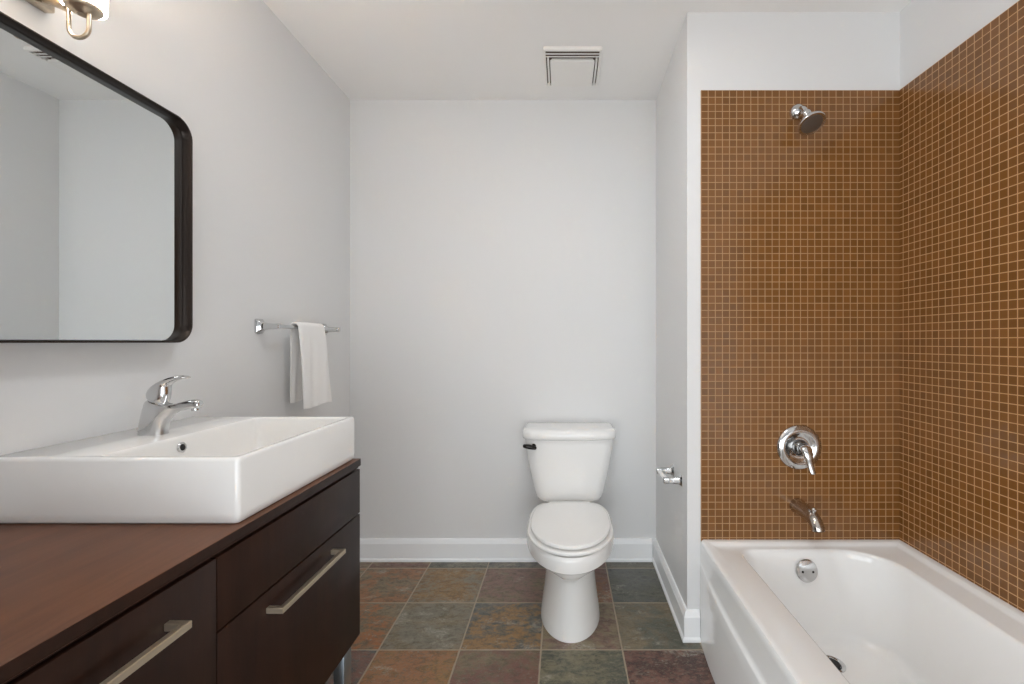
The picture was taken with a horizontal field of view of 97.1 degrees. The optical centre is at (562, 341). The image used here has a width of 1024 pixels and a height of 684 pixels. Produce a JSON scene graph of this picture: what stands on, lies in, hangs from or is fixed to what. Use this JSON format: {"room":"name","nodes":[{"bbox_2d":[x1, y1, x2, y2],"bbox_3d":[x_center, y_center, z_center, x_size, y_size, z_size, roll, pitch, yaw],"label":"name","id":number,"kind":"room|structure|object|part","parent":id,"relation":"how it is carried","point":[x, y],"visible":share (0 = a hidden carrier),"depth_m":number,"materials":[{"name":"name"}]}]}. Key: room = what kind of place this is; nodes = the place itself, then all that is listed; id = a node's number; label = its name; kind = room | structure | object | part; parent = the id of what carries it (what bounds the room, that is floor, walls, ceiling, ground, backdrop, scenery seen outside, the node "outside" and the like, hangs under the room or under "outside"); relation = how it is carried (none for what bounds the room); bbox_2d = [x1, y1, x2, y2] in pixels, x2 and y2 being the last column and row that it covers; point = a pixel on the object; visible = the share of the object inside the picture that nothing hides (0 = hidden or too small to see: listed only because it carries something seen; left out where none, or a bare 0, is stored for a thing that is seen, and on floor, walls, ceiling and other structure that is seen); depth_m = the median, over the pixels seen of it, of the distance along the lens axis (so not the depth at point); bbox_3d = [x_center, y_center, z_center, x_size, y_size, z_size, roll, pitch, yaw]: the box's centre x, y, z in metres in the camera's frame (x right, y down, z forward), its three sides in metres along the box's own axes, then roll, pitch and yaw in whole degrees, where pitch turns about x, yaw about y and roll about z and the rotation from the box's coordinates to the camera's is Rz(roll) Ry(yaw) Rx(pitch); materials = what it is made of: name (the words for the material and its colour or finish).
{"room":"bathroom","nodes":[
{"label":"bathroom","id":0,"kind":"room"},
{"bbox_2d":[0,0,349,455],"bbox_3d":[-1.187,-0.064,0.590,0.120,2.434,3.820,0,0,0],"label":"wall","id":1,"kind":"structure","parent":0,"point":[269,127],"depth_m":1.50,"materials":[{"name":"white paint"}]},
{"bbox_2d":[25,0,108,39],"bbox_3d":[-1.051,-0.740,0.800,0.152,0.198,0.394,0,0,0],"label":"vanity light","id":2,"kind":"object","parent":1,"relation":"attached to","point":[91,10],"visible":1,"depth_m":0.95,"materials":[{"name":"silver metal"}]},
{"bbox_3d":[-1.078,-0.720,0.955,0.065,0.041,0.018,0,0,0],"label":"arm","id":3,"kind":"part","parent":2,"relation":"part of","materials":[{"name":"silver metal"}]},
{"bbox_3d":[-1.017,-0.774,0.955,0.084,0.130,0.084,0,0,0],"label":"lamp shade","id":4,"kind":"part","parent":2,"relation":"part of","materials":[{"name":"beige glass"}]},
{"bbox_2d":[0,11,192,342],"bbox_3d":[-1.094,-0.311,0.806,0.064,0.627,0.971,0,0,0],"label":"wall mirror","id":5,"kind":"object","parent":1,"relation":"attached to","point":[96,174],"visible":1,"depth_m":1.02,"materials":[{"name":"grey mirror"}]},
{"bbox_2d":[254,319,340,334],"bbox_3d":[-1.087,-0.058,1.888,0.080,0.054,0.490,0,0,0],"label":"towel bar","id":6,"kind":"object","parent":1,"relation":"attached to","point":[260,326],"visible":0.92,"depth_m":1.66,"materials":[{"name":"silver metal"}]},
{"bbox_2d":[290,322,331,408],"bbox_3d":[-1.060,0.094,1.893,0.079,0.350,0.235,0,0,0],"label":"hand towel","id":7,"kind":"object","parent":6,"relation":"hanging from","point":[309,371],"visible":1,"depth_m":1.85,"materials":[{"name":"white fabric"}]},
{"bbox_2d":[350,100,655,556],"bbox_3d":[-0.318,-0.064,2.440,1.619,2.434,0.120,0,0,0],"label":"wall","id":8,"kind":"structure","parent":0,"point":[503,252],"depth_m":2.38,"materials":[{"name":"white paint"}]},
{"bbox_2d":[360,538,651,561],"bbox_3d":[-0.318,1.095,2.369,1.571,0.115,0.023,0,0,0],"label":"baseboard","id":9,"kind":"structure","parent":8,"relation":"attached to","point":[371,549],"depth_m":2.36,"materials":[{"name":"white paint"}]},
{"bbox_2d":[325,562,714,683],"bbox_3d":[0.090,1.168,0.590,2.435,0.030,3.580,0,0,0],"label":"floor","id":10,"kind":"structure","parent":0,"point":[421,622],"depth_m":1.79,"materials":[{"name":"tile"}]},
{"bbox_2d":[6,559,215,683],"bbox_3d":[-0.854,0.769,0.522,0.538,0.768,0.572,0,0,0],"label":"vanity cabinet","id":11,"kind":"object","parent":10,"relation":"on","point":[169,636],"visible":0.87,"depth_m":0.68,"materials":[{"name":"brown wood"}]},
{"bbox_3d":[-0.603,0.445,0.538,0.036,0.012,0.346,0,0,0],"label":"handle","id":12,"kind":"part","parent":11,"relation":"part of","materials":[{"name":"silver metal"}]},
{"bbox_2d":[0,458,360,683],"bbox_3d":[-0.873,0.371,0.807,0.506,0.028,1.148,0,0,0],"label":"countertop","id":13,"kind":"structure","parent":11,"relation":"on","point":[60,582],"depth_m":0.72,"materials":[{"name":"brown wood"}]},
{"bbox_2d":[0,417,353,522],"bbox_3d":[-0.880,0.292,1.127,0.492,0.130,0.495,0,0,0],"label":"vessel sink","id":14,"kind":"object","parent":13,"relation":"in","point":[205,469],"visible":1,"depth_m":0.88,"materials":[{"name":"white ceramic"}]},
{"bbox_2d":[137,375,202,435],"bbox_3d":[-0.967,0.156,1.110,0.150,0.147,0.042,0,0,0],"label":"faucet","id":15,"kind":"object","parent":14,"relation":"on","point":[157,413],"visible":1,"depth_m":1.09,"materials":[{"name":"silver metal"}]},
{"bbox_3d":[-0.974,0.119,1.110,0.099,0.073,0.036,0,0,0],"label":"handle","id":16,"kind":"part","parent":15,"relation":"part of","materials":[{"name":"silver metal"}]},
{"bbox_2d":[210,469,359,683],"bbox_3d":[-0.854,0.769,1.094,0.538,0.768,0.570,0,0,0],"label":"vanity cabinet","id":17,"kind":"object","parent":10,"relation":"on","point":[288,591],"visible":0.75,"depth_m":1.04,"materials":[{"name":"brown wood"}]},
{"bbox_3d":[-0.603,0.563,1.077,0.036,0.012,0.273,0,0,0],"label":"handle","id":18,"kind":"part","parent":17,"relation":"part of","materials":[{"name":"silver metal"}]},
{"bbox_3d":[-0.637,1.023,1.300,0.036,0.260,0.051,0,0,0],"label":"leg","id":19,"kind":"part","parent":17,"relation":"part of","materials":[{"name":"silver metal"}]},
{"bbox_2d":[523,422,615,642],"bbox_3d":[0.031,0.786,2.005,0.457,0.733,0.732,0,0,0],"label":"toilet","id":20,"kind":"object","parent":10,"relation":"on","point":[571,535],"visible":1,"depth_m":1.91,"materials":[{"name":"white ceramic"}]},
{"bbox_3d":[-0.159,0.501,2.156,0.066,0.027,0.047,0,0,0],"label":"flush lever","id":21,"kind":"part","parent":20,"relation":"part of","materials":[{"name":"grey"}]},
{"bbox_3d":[0.031,0.628,2.260,0.434,0.318,0.210,0,0,0],"label":"tank","id":22,"kind":"part","parent":20,"relation":"part of","materials":[{"name":"white ceramic"}]},
{"bbox_3d":[0.031,0.446,2.256,0.457,0.052,0.231,0,0,0],"label":"tank lid","id":23,"kind":"part","parent":20,"relation":"part of","materials":[{"name":"white ceramic"}]},
{"bbox_3d":[0.031,0.780,1.877,0.355,0.014,0.465,0,0,0],"label":"seat","id":24,"kind":"part","parent":20,"relation":"part of","materials":[{"name":"white plastic"}]},
{"bbox_3d":[0.031,0.757,1.891,0.332,0.019,0.469,0,0,0],"label":"lid","id":25,"kind":"part","parent":20,"relation":"part of","materials":[{"name":"white plastic"}]},
{"bbox_3d":[0.031,0.972,1.944,0.377,0.362,0.611,0,0,0],"label":"bowl","id":26,"kind":"part","parent":20,"relation":"part of","materials":[{"name":"white ceramic"}]},
{"bbox_2d":[700,540,1023,683],"bbox_3d":[0.907,0.959,0.981,0.790,0.388,1.532,0,0,0],"label":"bathtub","id":27,"kind":"object","parent":10,"relation":"on","point":[772,611],"visible":1,"depth_m":1.50,"materials":[{"name":"white ceramic"}]},
{"bbox_3d":[0.538,0.966,0.981,0.052,0.375,1.532,0,0,0],"label":"panel","id":28,"kind":"part","parent":27,"relation":"part of","materials":[{"name":"white ceramic"}]},
{"bbox_3d":[0.902,0.846,1.665,0.081,0.080,0.024,0,0,0],"label":"overflow plate","id":29,"kind":"part","parent":27,"relation":"part of","materials":[{"name":"silver metal"}]},
{"bbox_2d":[263,0,911,99],"bbox_3d":[0.090,-1.331,0.590,2.675,0.100,3.820,0,0,0],"label":"ceiling","id":30,"kind":"structure","parent":0,"point":[371,49],"depth_m":1.89,"materials":[{"name":"white paint"}]},
{"bbox_2d":[543,46,602,86],"bbox_3d":[0.042,-1.270,2.091,0.260,0.022,0.282,0,0,0],"label":"ceiling vent","id":31,"kind":"object","parent":30,"relation":"in","point":[564,66],"visible":1,"depth_m":2.06,"materials":[{"name":"white plastic"}]},
{"bbox_3d":[-0.067,-1.271,2.119,0.008,0.016,0.210,0,0,0],"label":"rail","id":32,"kind":"part","parent":31,"relation":"part of","materials":[{"name":"white plastic"}]},
{"bbox_3d":[0.151,-1.271,2.119,0.008,0.016,0.210,0,0,0],"label":"rail","id":33,"kind":"part","parent":31,"relation":"part of","materials":[{"name":"white plastic"}]},
{"bbox_2d":[656,12,899,609],"bbox_3d":[0.955,-0.064,2.124,0.946,2.434,0.752,0,0,0],"label":"wall partition","id":34,"kind":"structure","parent":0,"point":[713,50],"depth_m":1.75,"materials":[{"name":"white paint"}]},
{"bbox_2d":[656,464,681,486],"bbox_3d":[0.451,0.567,1.915,0.080,0.050,0.180,0,0,0],"label":"paper holder","id":35,"kind":"object","parent":34,"relation":"attached to","point":[661,471],"visible":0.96,"depth_m":1.87,"materials":[{"name":"silver metal"}]},
{"bbox_3d":[0.451,0.567,1.985,0.080,0.050,0.040,0,0,0],"label":"post","id":36,"kind":"part","parent":35,"relation":"part of","materials":[{"name":"silver metal"}]},
{"bbox_3d":[0.451,0.567,1.845,0.080,0.050,0.040,0,0,0],"label":"post","id":37,"kind":"part","parent":35,"relation":"part of","materials":[{"name":"silver metal"}]},
{"bbox_2d":[652,538,700,642],"bbox_3d":[0.494,1.095,2.053,0.069,0.115,0.655,0,0,0],"label":"baseboard","id":38,"kind":"structure","parent":34,"relation":"attached to","point":[687,621],"depth_m":1.86,"materials":[{"name":"white paint"}]},
{"bbox_2d":[701,90,898,540],"bbox_3d":[0.918,-0.101,1.745,0.768,1.748,0.006,0,0,0],"label":"shower tile","id":39,"kind":"structure","parent":34,"relation":"attached to","point":[800,233],"depth_m":1.74,"materials":[{"name":"tile"}]},
{"bbox_2d":[777,425,821,474],"bbox_3d":[0.912,0.406,1.698,0.173,0.173,0.087,0,0,0],"label":"shower valve","id":40,"kind":"object","parent":39,"relation":"attached to","point":[799,447],"visible":1,"depth_m":1.73,"materials":[{"name":"silver metal"}]},
{"bbox_3d":[0.911,0.439,1.678,0.044,0.104,0.046,0,0,0],"label":"lever","id":41,"kind":"part","parent":40,"relation":"part of","materials":[{"name":"silver metal"}]},
{"bbox_2d":[789,103,825,134],"bbox_3d":[0.914,-0.848,1.677,0.096,0.143,0.131,0,0,0],"label":"shower","id":42,"kind":"object","parent":39,"relation":"attached to","point":[811,122],"visible":1,"depth_m":1.66,"materials":[{"name":"silver metal"}]},
{"bbox_3d":[0.907,-0.874,1.702,0.022,0.048,0.061,0,0,0],"label":"arm","id":43,"kind":"part","parent":42,"relation":"part of","materials":[{"name":"silver metal"}]},
{"bbox_2d":[790,498,824,531],"bbox_3d":[0.907,0.639,1.660,0.060,0.082,0.163,0,0,0],"label":"tub spout","id":44,"kind":"object","parent":39,"relation":"attached to","point":[798,506],"visible":1,"depth_m":1.63,"materials":[{"name":"silver metal"}]},
{"bbox_2d":[900,0,1018,88],"bbox_3d":[1.368,-0.064,0.214,0.120,2.434,3.068,0,0,0],"label":"wall","id":45,"kind":"structure","parent":0,"point":[930,30],"depth_m":1.58,"materials":[{"name":"white paint"}]},
{"bbox_2d":[899,0,1023,612],"bbox_3d":[1.305,-0.101,0.974,0.006,1.748,1.548,0,0,0],"label":"wall tile","id":46,"kind":"structure","parent":45,"relation":"attached to","point":[961,120],"depth_m":1.46,"materials":[{"name":"tile"}]}
]}

